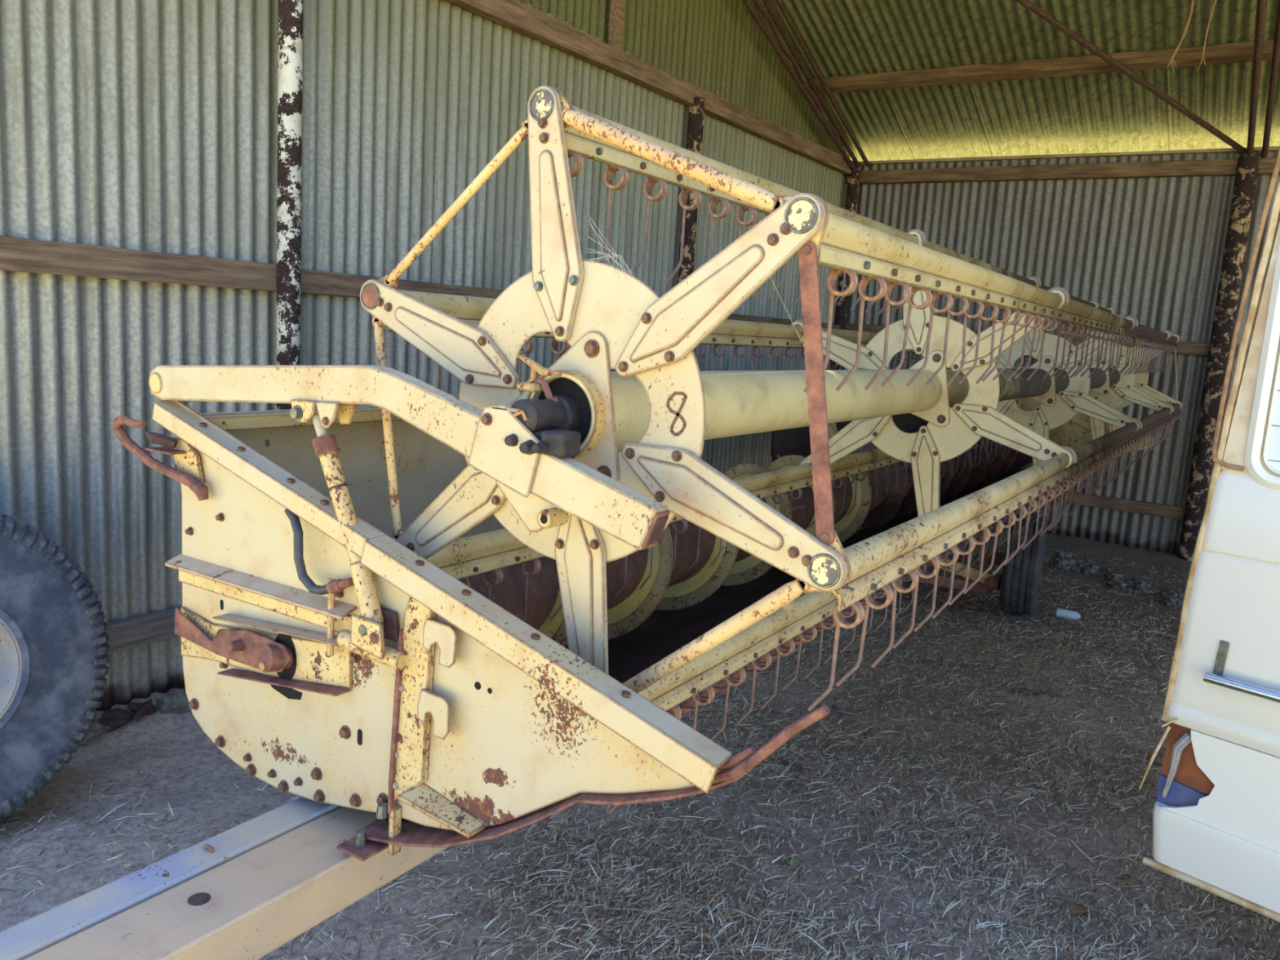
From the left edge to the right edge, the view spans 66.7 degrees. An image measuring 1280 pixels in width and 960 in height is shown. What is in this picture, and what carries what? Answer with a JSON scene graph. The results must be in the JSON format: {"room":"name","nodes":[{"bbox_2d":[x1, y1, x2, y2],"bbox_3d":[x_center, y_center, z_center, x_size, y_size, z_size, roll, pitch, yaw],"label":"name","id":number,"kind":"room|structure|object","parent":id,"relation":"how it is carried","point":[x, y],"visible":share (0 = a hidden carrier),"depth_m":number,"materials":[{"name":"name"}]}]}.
{"room":"farm building","nodes":[
{"label":"farm building","id":0,"kind":"room"},
{"bbox_2d":[0,0,847,711],"bbox_3d":[-0.506,-0.986,5.865,0.042,3.323,9.280,9,10,31],"label":"wall","id":1,"kind":"structure","parent":0,"point":[151,126],"depth_m":3.95,"materials":[{"name":"metal"}]},
{"bbox_2d":[0,235,276,291],"bbox_3d":[-2.246,-0.730,3.024,0.050,0.118,2.600,9,10,31],"label":"wooden beam","id":2,"kind":"structure","parent":1,"relation":"attached to","point":[16,254],"depth_m":3.57,"materials":[{"name":"brown wood"}]},
{"bbox_2d":[105,606,180,654],"bbox_3d":[-1.800,0.562,4.082,0.050,0.116,4.600,9,10,31],"label":"wooden beam","id":3,"kind":"structure","parent":1,"relation":"attached to","point":[135,632],"depth_m":3.81,"materials":[{"name":"wood"}]},
{"bbox_2d":[300,269,503,298],"bbox_3d":[-0.629,-1.019,5.564,0.050,0.108,3.310,9,10,31],"label":"wooden beam","id":4,"kind":"structure","parent":1,"relation":"attached to","point":[312,282],"depth_m":4.45,"materials":[{"name":"brown wood"}]},
{"bbox_2d":[444,0,856,175],"bbox_3d":[-0.158,-2.549,5.908,0.070,0.204,8.231,9,10,31],"label":"wall plate","id":5,"kind":"object","parent":1,"relation":"attached to","point":[514,15],"visible":0.86,"depth_m":6.05,"materials":[{"name":"brown wood"}]},
{"bbox_2d":[608,0,625,50],"bbox_3d":[-0.113,-3.287,5.894,0.050,1.460,0.096,9,10,31],"label":"stud","id":6,"kind":"object","parent":5,"relation":"on","point":[617,7],"visible":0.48,"depth_m":5.94,"materials":[{"name":"brown wood"}]},
{"bbox_2d":[726,313,835,328],"bbox_3d":[1.121,-1.336,8.314,0.050,0.105,3.000,9,10,31],"label":"wooden beam","id":7,"kind":"structure","parent":1,"relation":"attached to","point":[732,317],"depth_m":8.14,"materials":[{"name":"brown wood"}]},
{"bbox_2d":[0,527,1279,959],"bbox_3d":[1.635,1.056,4.489,5.730,0.108,9.660,9,10,31],"label":"floor","id":8,"kind":"structure","parent":0,"point":[166,737],"depth_m":3.31,"materials":[{"name":"grey gravel"}]},
{"bbox_2d":[0,512,110,819],"bbox_3d":[-2.120,0.562,2.857,0.428,1.007,1.000,9,10,31],"label":"tyre","id":9,"kind":"object","parent":8,"relation":"on","point":[54,647],"visible":1,"depth_m":3.00,"materials":[{"name":"rubber"}]},
{"bbox_2d":[79,718,110,744],"bbox_3d":[-2.057,0.936,3.632,0.124,0.097,0.151,6,9,17],"label":"stone","id":10,"kind":"object","parent":8,"relation":"on","point":[96,729],"visible":0.49,"depth_m":3.60,"materials":[{"name":"grey stone"}]},
{"bbox_2d":[97,707,133,732],"bbox_3d":[-2.010,0.925,3.733,0.115,0.081,0.164,6,9,12],"label":"stone","id":11,"kind":"object","parent":8,"relation":"on","point":[115,718],"visible":0.85,"depth_m":3.71,"materials":[{"name":"brown stone"}]},
{"bbox_2d":[126,697,157,721],"bbox_3d":[-1.967,0.906,3.827,0.118,0.082,0.124,9,10,30],"label":"stone","id":12,"kind":"object","parent":8,"relation":"on","point":[140,709],"visible":0.96,"depth_m":3.81,"materials":[{"name":"brown stone"}]},
{"bbox_2d":[154,687,191,713],"bbox_3d":[-1.876,0.895,3.902,0.148,0.104,0.120,-2,11,-34],"label":"stone","id":13,"kind":"object","parent":8,"relation":"on","point":[175,700],"visible":0.84,"depth_m":3.88,"materials":[{"name":"grey stone"}]},
{"bbox_2d":[275,0,302,409],"bbox_3d":[-1.476,-1.001,4.093,0.096,3.780,0.096,9,10,31],"label":"steel post","id":14,"kind":"object","parent":8,"relation":"on","point":[290,55],"visible":0.49,"depth_m":4.02,"materials":[{"name":"paint"}]},
{"bbox_2d":[0,511,1047,959],"bbox_3d":[0.682,0.672,4.479,1.424,0.658,8.895,9,10,31],"label":"trailer","id":15,"kind":"object","parent":8,"relation":"on","point":[246,891],"visible":0.36,"depth_m":1.70,"materials":[{"name":"paint"}]},
{"bbox_2d":[112,85,1182,861],"bbox_3d":[1.509,-0.340,4.726,1.635,1.368,7.335,9,10,31],"label":"header","id":16,"kind":"object","parent":15,"relation":"on","point":[496,609],"visible":1,"depth_m":1.81,"materials":[{"name":"beige paint"}]},
{"bbox_2d":[586,217,631,281],"bbox_3d":[-0.045,-0.364,1.539,0.086,0.102,0.010,9,10,29],"label":"cobweb","id":17,"kind":"object","parent":16,"relation":"attached to","point":[617,255],"visible":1,"depth_m":1.54,"materials":[{"name":"grey"}]},
{"bbox_2d":[678,277,805,376],"bbox_3d":[0.185,-0.226,1.450,0.223,0.160,0.122,2,9,-12],"label":"cobweb","id":18,"kind":"object","parent":16,"relation":"attached to","point":[771,277],"visible":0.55,"depth_m":1.50,"materials":[{"name":"grey"}]},
{"bbox_2d":[676,97,705,284],"bbox_3d":[0.296,-1.050,6.967,0.110,3.210,0.110,9,10,31],"label":"steel post","id":19,"kind":"object","parent":8,"relation":"on","point":[696,109],"visible":0.2,"depth_m":6.78,"materials":[{"name":"paint"}]},
{"bbox_2d":[781,759,803,773],"bbox_3d":[0.593,1.118,3.801,0.026,0.021,0.115,-3,11,-35],"label":"stick","id":20,"kind":"object","parent":8,"relation":"on","point":[795,767],"visible":0.96,"depth_m":3.79,"materials":[{"name":"wood"}]},
{"bbox_2d":[831,704,839,716],"bbox_3d":[0.885,1.037,4.391,0.034,0.022,0.140,4,9,4],"label":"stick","id":21,"kind":"object","parent":8,"relation":"on","point":[833,706],"visible":1,"depth_m":4.37,"materials":[{"name":"brown wood"}]},
{"bbox_2d":[830,169,860,369],"bbox_3d":[1.941,-1.358,9.529,0.110,3.230,0.110,9,10,31],"label":"steel post","id":22,"kind":"object","parent":8,"relation":"on","point":[853,179],"visible":0.26,"depth_m":9.39,"materials":[{"name":"paint"}]},
{"bbox_2d":[742,0,870,172],"bbox_3d":[1.127,-3.463,7.527,0.140,1.538,3.914,9,10,31],"label":"roof truss","id":23,"kind":"object","parent":22,"relation":"on","point":[835,133],"visible":1,"depth_m":7.95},
{"bbox_2d":[1011,688,1062,697],"bbox_3d":[1.933,1.039,4.738,0.230,0.032,0.032,6,9,12],"label":"stick","id":24,"kind":"object","parent":8,"relation":"on","point":[1033,692],"visible":1,"depth_m":4.73,"materials":[{"name":"brown wood"}]},
{"bbox_2d":[1050,557,1059,562],"bbox_3d":[3.340,0.650,7.827,0.091,0.054,0.087,-1,10,-30],"label":"stone","id":25,"kind":"object","parent":8,"relation":"on","point":[1055,559],"visible":0.57,"depth_m":7.81,"materials":[{"name":"grey stone"}]},
{"bbox_2d":[1053,560,1065,569],"bbox_3d":[3.282,0.678,7.626,0.067,0.100,0.134,5,9,11],"label":"stone","id":26,"kind":"object","parent":8,"relation":"on","point":[1058,562],"visible":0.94,"depth_m":7.60,"materials":[{"name":"grey stone"}]},
{"bbox_2d":[1053,562,1071,570],"bbox_3d":[3.309,0.683,7.616,0.116,0.078,0.109,10,11,36],"label":"stone","id":27,"kind":"object","parent":8,"relation":"on","point":[1066,566],"visible":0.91,"depth_m":7.60,"materials":[{"name":"grey stone"}]},
{"bbox_2d":[1055,551,1071,559],"bbox_3d":[3.489,0.626,8.001,0.136,0.078,0.078,2,9,-9],"label":"stone","id":28,"kind":"object","parent":8,"relation":"on","point":[1063,554],"visible":0.81,"depth_m":7.98,"materials":[{"name":"grey stone"}]},
{"bbox_2d":[1062,559,1072,569],"bbox_3d":[3.337,0.669,7.652,0.088,0.100,0.115,-4,12,-40],"label":"stone","id":29,"kind":"object","parent":8,"relation":"on","point":[1064,561],"visible":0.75,"depth_m":7.63,"materials":[{"name":"grey stone"}]},
{"bbox_2d":[1054,608,1084,620],"bbox_3d":[2.749,0.864,6.223,0.170,0.060,0.060,9,10,31],"label":"plastic bottle","id":30,"kind":"object","parent":8,"relation":"on","point":[1060,612],"visible":1,"depth_m":6.21,"materials":[{"name":"white"}]},
{"bbox_2d":[1068,559,1078,567],"bbox_3d":[3.458,0.670,7.785,0.086,0.085,0.093,5,9,10],"label":"stone","id":31,"kind":"object","parent":8,"relation":"on","point":[1073,562],"visible":0.53,"depth_m":7.75,"materials":[{"name":"grey stone"}]},
{"bbox_2d":[1070,564,1079,573],"bbox_3d":[3.388,0.693,7.619,0.059,0.065,0.161,1,9,-14],"label":"stone","id":32,"kind":"object","parent":8,"relation":"on","point":[1073,567],"visible":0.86,"depth_m":7.58,"materials":[{"name":"grey stone"}]},
{"bbox_2d":[1069,903,1092,913],"bbox_3d":[1.340,1.307,2.955,0.059,0.019,0.050,9,10,31],"label":"leaf","id":33,"kind":"object","parent":8,"relation":"on","point":[1077,908],"visible":1,"depth_m":2.96,"materials":[{"name":"brown plant"}]},
{"bbox_2d":[1076,558,1086,563],"bbox_3d":[3.564,0.665,7.861,0.111,0.054,0.131,5,9,10],"label":"stone","id":34,"kind":"object","parent":8,"relation":"on","point":[1078,561],"visible":0.44,"depth_m":7.84,"materials":[{"name":"grey stone"}]},
{"bbox_2d":[1078,562,1087,569],"bbox_3d":[3.524,0.685,7.739,0.129,0.064,0.065,-4,12,-41],"label":"stone","id":35,"kind":"object","parent":8,"relation":"on","point":[1082,565],"visible":0.82,"depth_m":7.71,"materials":[{"name":"grey stone"}]},
{"bbox_2d":[1080,555,1093,564],"bbox_3d":[3.607,0.668,7.859,0.067,0.107,0.122,-5,12,-43],"label":"stone","id":36,"kind":"object","parent":8,"relation":"on","point":[1087,559],"visible":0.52,"depth_m":7.84,"materials":[{"name":"grey stone"}]},
{"bbox_2d":[1081,567,1095,575],"bbox_3d":[3.481,0.715,7.547,0.104,0.078,0.101,6,9,16],"label":"stone","id":37,"kind":"object","parent":8,"relation":"on","point":[1086,571],"visible":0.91,"depth_m":7.52,"materials":[{"name":"grey stone"}]},
{"bbox_2d":[1084,563,1098,573],"bbox_3d":[3.563,0.705,7.671,0.098,0.101,0.123,2,9,-11],"label":"stone","id":38,"kind":"object","parent":8,"relation":"on","point":[1092,566],"visible":0.57,"depth_m":7.64,"materials":[{"name":"grey stone"}]},
{"bbox_2d":[1102,568,1111,572],"bbox_3d":[3.682,0.717,7.692,0.075,0.052,0.075,12,12,43],"label":"stone","id":39,"kind":"object","parent":8,"relation":"on","point":[1104,570],"visible":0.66,"depth_m":7.68,"materials":[{"name":"grey stone"}]},
{"bbox_2d":[1106,580,1111,586],"bbox_3d":[3.501,0.773,7.214,0.091,0.071,0.111,5,9,11],"label":"stone","id":40,"kind":"object","parent":8,"relation":"on","point":[1108,583],"visible":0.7,"depth_m":7.19,"materials":[{"name":"grey stone"}]},
{"bbox_2d":[1104,572,1124,579],"bbox_3d":[3.614,0.738,7.441,0.136,0.061,0.130,-2,11,-33],"label":"stone","id":41,"kind":"object","parent":8,"relation":"on","point":[1108,575],"visible":0.66,"depth_m":7.41,"materials":[{"name":"grey stone"}]},
{"bbox_2d":[1107,574,1123,581],"bbox_3d":[3.585,0.761,7.324,0.126,0.078,0.111,4,9,0],"label":"stone","id":42,"kind":"object","parent":8,"relation":"on","point":[1115,577],"visible":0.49,"depth_m":7.32,"materials":[{"name":"grey stone"}]},
{"bbox_2d":[1109,580,1126,589],"bbox_3d":[3.519,0.785,7.161,0.112,0.086,0.118,11,12,41],"label":"stone","id":43,"kind":"object","parent":8,"relation":"on","point":[1115,584],"visible":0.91,"depth_m":7.13,"materials":[{"name":"grey stone"}]},
{"bbox_2d":[1123,579,1133,586],"bbox_3d":[3.640,0.780,7.272,0.095,0.060,0.115,3,9,-2],"label":"stone","id":44,"kind":"object","parent":8,"relation":"on","point":[1125,580],"visible":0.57,"depth_m":7.26,"materials":[{"name":"grey stone"}]},
{"bbox_2d":[1124,580,1134,587],"bbox_3d":[3.650,0.780,7.255,0.085,0.071,0.092,12,12,43],"label":"stone","id":45,"kind":"object","parent":8,"relation":"on","point":[1131,582],"visible":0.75,"depth_m":7.23,"materials":[{"name":"grey stone"}]},
{"bbox_2d":[1129,577,1147,583],"bbox_3d":[3.779,0.774,7.391,0.085,0.058,0.140,-1,10,-27],"label":"stone","id":46,"kind":"object","parent":8,"relation":"on","point":[1134,579],"visible":0.4,"depth_m":7.38,"materials":[{"name":"grey stone"}]},
{"bbox_2d":[1136,581,1144,590],"bbox_3d":[3.668,0.785,7.140,0.054,0.089,0.062,11,11,38],"label":"stone","id":47,"kind":"object","parent":8,"relation":"on","point":[1141,584],"visible":0.74,"depth_m":7.12,"materials":[{"name":"grey stone"}]},
{"bbox_2d":[1133,580,1147,589],"bbox_3d":[3.708,0.789,7.220,0.097,0.079,0.122,-5,13,-44],"label":"stone","id":48,"kind":"object","parent":8,"relation":"on","point":[1135,582],"visible":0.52,"depth_m":7.21,"materials":[{"name":"grey stone"}]},
{"bbox_2d":[1133,586,1152,594],"bbox_3d":[3.665,0.809,7.087,0.141,0.054,0.059,2,9,-9],"label":"stone","id":49,"kind":"object","parent":8,"relation":"on","point":[1140,589],"visible":0.97,"depth_m":7.07,"materials":[{"name":"grey stone"}]},
{"bbox_2d":[1160,588,1173,597],"bbox_3d":[3.805,0.827,7.016,0.091,0.091,0.140,6,9,15],"label":"stone","id":50,"kind":"object","parent":8,"relation":"on","point":[1163,592],"visible":0.55,"depth_m":7.01,"materials":[{"name":"grey stone"}]},
{"bbox_2d":[1164,598,1176,606],"bbox_3d":[3.683,0.855,6.767,0.072,0.060,0.162,9,11,32],"label":"stone","id":51,"kind":"object","parent":8,"relation":"on","point":[1169,602],"visible":0.99,"depth_m":6.74,"materials":[{"name":"grey stone"}]},
{"bbox_2d":[1163,595,1178,600],"bbox_3d":[3.750,0.848,6.870,0.099,0.066,0.109,4,9,1],"label":"stone","id":52,"kind":"object","parent":8,"relation":"on","point":[1166,597],"visible":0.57,"depth_m":6.85,"materials":[{"name":"grey stone"}]},
{"bbox_2d":[1169,593,1178,597],"bbox_3d":[3.790,0.841,6.912,0.073,0.078,0.140,12,12,43],"label":"stone","id":53,"kind":"object","parent":8,"relation":"on","point":[1175,595],"visible":0.37,"depth_m":6.90,"materials":[{"name":"grey stone"}]},
{"bbox_2d":[1173,591,1183,596],"bbox_3d":[3.852,0.834,6.967,0.129,0.081,0.071,-2,10,-30],"label":"stone","id":54,"kind":"object","parent":8,"relation":"on","point":[1180,593],"visible":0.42,"depth_m":6.93,"materials":[{"name":"grey stone"}]},
{"bbox_2d":[1174,595,1183,604],"bbox_3d":[3.797,0.857,6.853,0.103,0.076,0.120,2,9,-10],"label":"stone","id":55,"kind":"object","parent":8,"relation":"on","point":[1180,598],"visible":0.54,"depth_m":6.82,"materials":[{"name":"grey stone"}]},
{"bbox_2d":[1138,148,1279,921],"bbox_3d":[2.594,0.147,2.352,1.958,2.590,1.732,-4,12,-41],"label":"vehicle","id":56,"kind":"object","parent":8,"relation":"on","point":[1216,811],"visible":1,"depth_m":2.30,"materials":[{"name":"white metal"}]},
{"bbox_2d":[1177,151,1261,560],"bbox_3d":[4.688,-0.951,7.898,0.150,3.280,0.150,9,10,31],"label":"steel post","id":57,"kind":"object","parent":8,"relation":"on","point":[1247,167],"visible":0.93,"depth_m":7.82,"materials":[{"name":"paint"}]},
{"bbox_2d":[1246,0,1279,158],"bbox_3d":[3.833,-3.050,5.870,0.144,1.462,3.945,9,10,31],"label":"roof truss","id":58,"kind":"object","parent":57,"relation":"on","point":[1261,8],"visible":1,"depth_m":6.66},
{"bbox_2d":[1015,0,1246,152],"bbox_3d":[3.662,-2.923,7.125,2.490,0.762,0.044,0,10,-23],"label":"brace","id":59,"kind":"object","parent":58,"relation":"attached to","point":[1028,4],"visible":0.88,"depth_m":7.06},
{"bbox_2d":[517,0,849,157],"bbox_3d":[-0.113,-3.497,5.942,0.036,2.141,8.320,9,10,31],"label":"wall","id":60,"kind":"structure","parent":0,"point":[717,46],"depth_m":7.07,"materials":[{"name":"metal"}]},
{"bbox_2d":[761,0,1279,161],"bbox_3d":[4.860,-3.160,4.912,9.760,1.898,5.052,9,10,31],"label":"ceiling","id":61,"kind":"structure","parent":0,"point":[1106,112],"depth_m":7.67,"materials":[{"name":"grey metal"}]},
{"bbox_2d":[808,40,1279,93],"bbox_3d":[5.551,-2.752,5.924,9.660,0.128,0.119,9,10,31],"label":"wooden beam","id":62,"kind":"structure","parent":61,"relation":"attached to","point":[1239,52],"depth_m":7.41,"materials":[{"name":"brown wood"}]},
{"bbox_2d":[1166,0,1195,71],"bbox_3d":[3.447,-2.958,6.165,0.119,0.713,0.030,5,9,8],"label":"twine","id":63,"kind":"object","parent":61,"relation":"hanging from","point":[1172,60],"visible":1,"depth_m":6.17,"materials":[{"name":"fabric"}]},
{"bbox_2d":[1197,0,1217,70],"bbox_3d":[3.583,-2.940,6.087,0.033,0.706,0.093,2,9,-11],"label":"twine","id":64,"kind":"object","parent":61,"relation":"hanging from","point":[1215,2],"visible":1,"depth_m":6.11,"materials":[{"name":"beige fabric"}]},
{"bbox_2d":[841,150,1279,553],"bbox_3d":[6.007,-0.776,7.178,9.760,3.325,0.032,9,10,31],"label":"wall","id":65,"kind":"structure","parent":0,"point":[1150,250],"depth_m":8.33,"materials":[{"name":"metal"}]},
{"bbox_2d":[832,322,1248,356],"bbox_3d":[5.986,-0.852,7.125,9.660,0.105,0.050,9,10,31],"label":"wooden beam","id":66,"kind":"structure","parent":65,"relation":"attached to","point":[1183,347],"depth_m":8.04,"materials":[{"name":"brown wood"}]},
{"bbox_2d":[845,158,1279,184],"bbox_3d":[6.074,-2.267,6.898,9.660,0.120,0.060,9,10,31],"label":"wall plate","id":67,"kind":"object","parent":65,"relation":"attached to","point":[1224,166],"visible":0.81,"depth_m":8.36,"materials":[{"name":"brown wood"}]},
{"bbox_2d":[858,146,1279,164],"bbox_3d":[6.099,-2.405,6.902,9.660,0.032,0.060,9,10,31],"label":"batten","id":68,"kind":"object","parent":65,"relation":"attached to","point":[1270,148],"visible":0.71,"depth_m":8.38,"materials":[{"name":"brown wood"}]},
{"bbox_2d":[1045,490,1185,519],"bbox_3d":[5.900,0.493,7.336,9.660,0.106,0.050,9,10,31],"label":"wooden beam","id":69,"kind":"structure","parent":65,"relation":"attached to","point":[1099,501],"depth_m":8.36,"materials":[{"name":"brown wood"}]},
{"label":"ground","id":70,"kind":"structure","parent":0,"visible":0},
{"bbox_2d":[0,537,1279,959],"bbox_3d":[1.873,1.047,4.824,5.098,0.150,8.103,9,10,31],"label":"straw","id":71,"kind":"object","parent":70,"relation":"on","point":[1071,954],"visible":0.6,"depth_m":3.18,"materials":[{"name":"beige"}]},
{"bbox_2d":[785,857,794,867],"bbox_3d":[0.478,1.220,3.112,0.039,0.017,0.034,9,10,31],"label":"leaf","id":72,"kind":"object","parent":71,"relation":"on","point":[788,860],"visible":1,"depth_m":3.10,"materials":[{"name":"green"}]},
{"bbox_2d":[1115,875,1126,888],"bbox_3d":[1.537,1.281,3.112,0.042,0.018,0.043,-1,10,-29],"label":"leaf","id":73,"kind":"object","parent":71,"relation":"on","point":[1122,882],"visible":1,"depth_m":3.10,"materials":[{"name":"brown plant"}]},
{"bbox_2d":[1142,755,1163,764],"bbox_3d":[2.126,1.159,4.034,0.065,0.020,0.064,4,9,3],"label":"leaf","id":74,"kind":"object","parent":71,"relation":"on","point":[1157,759],"visible":0.79,"depth_m":4.03,"materials":[{"name":"brown plant"}]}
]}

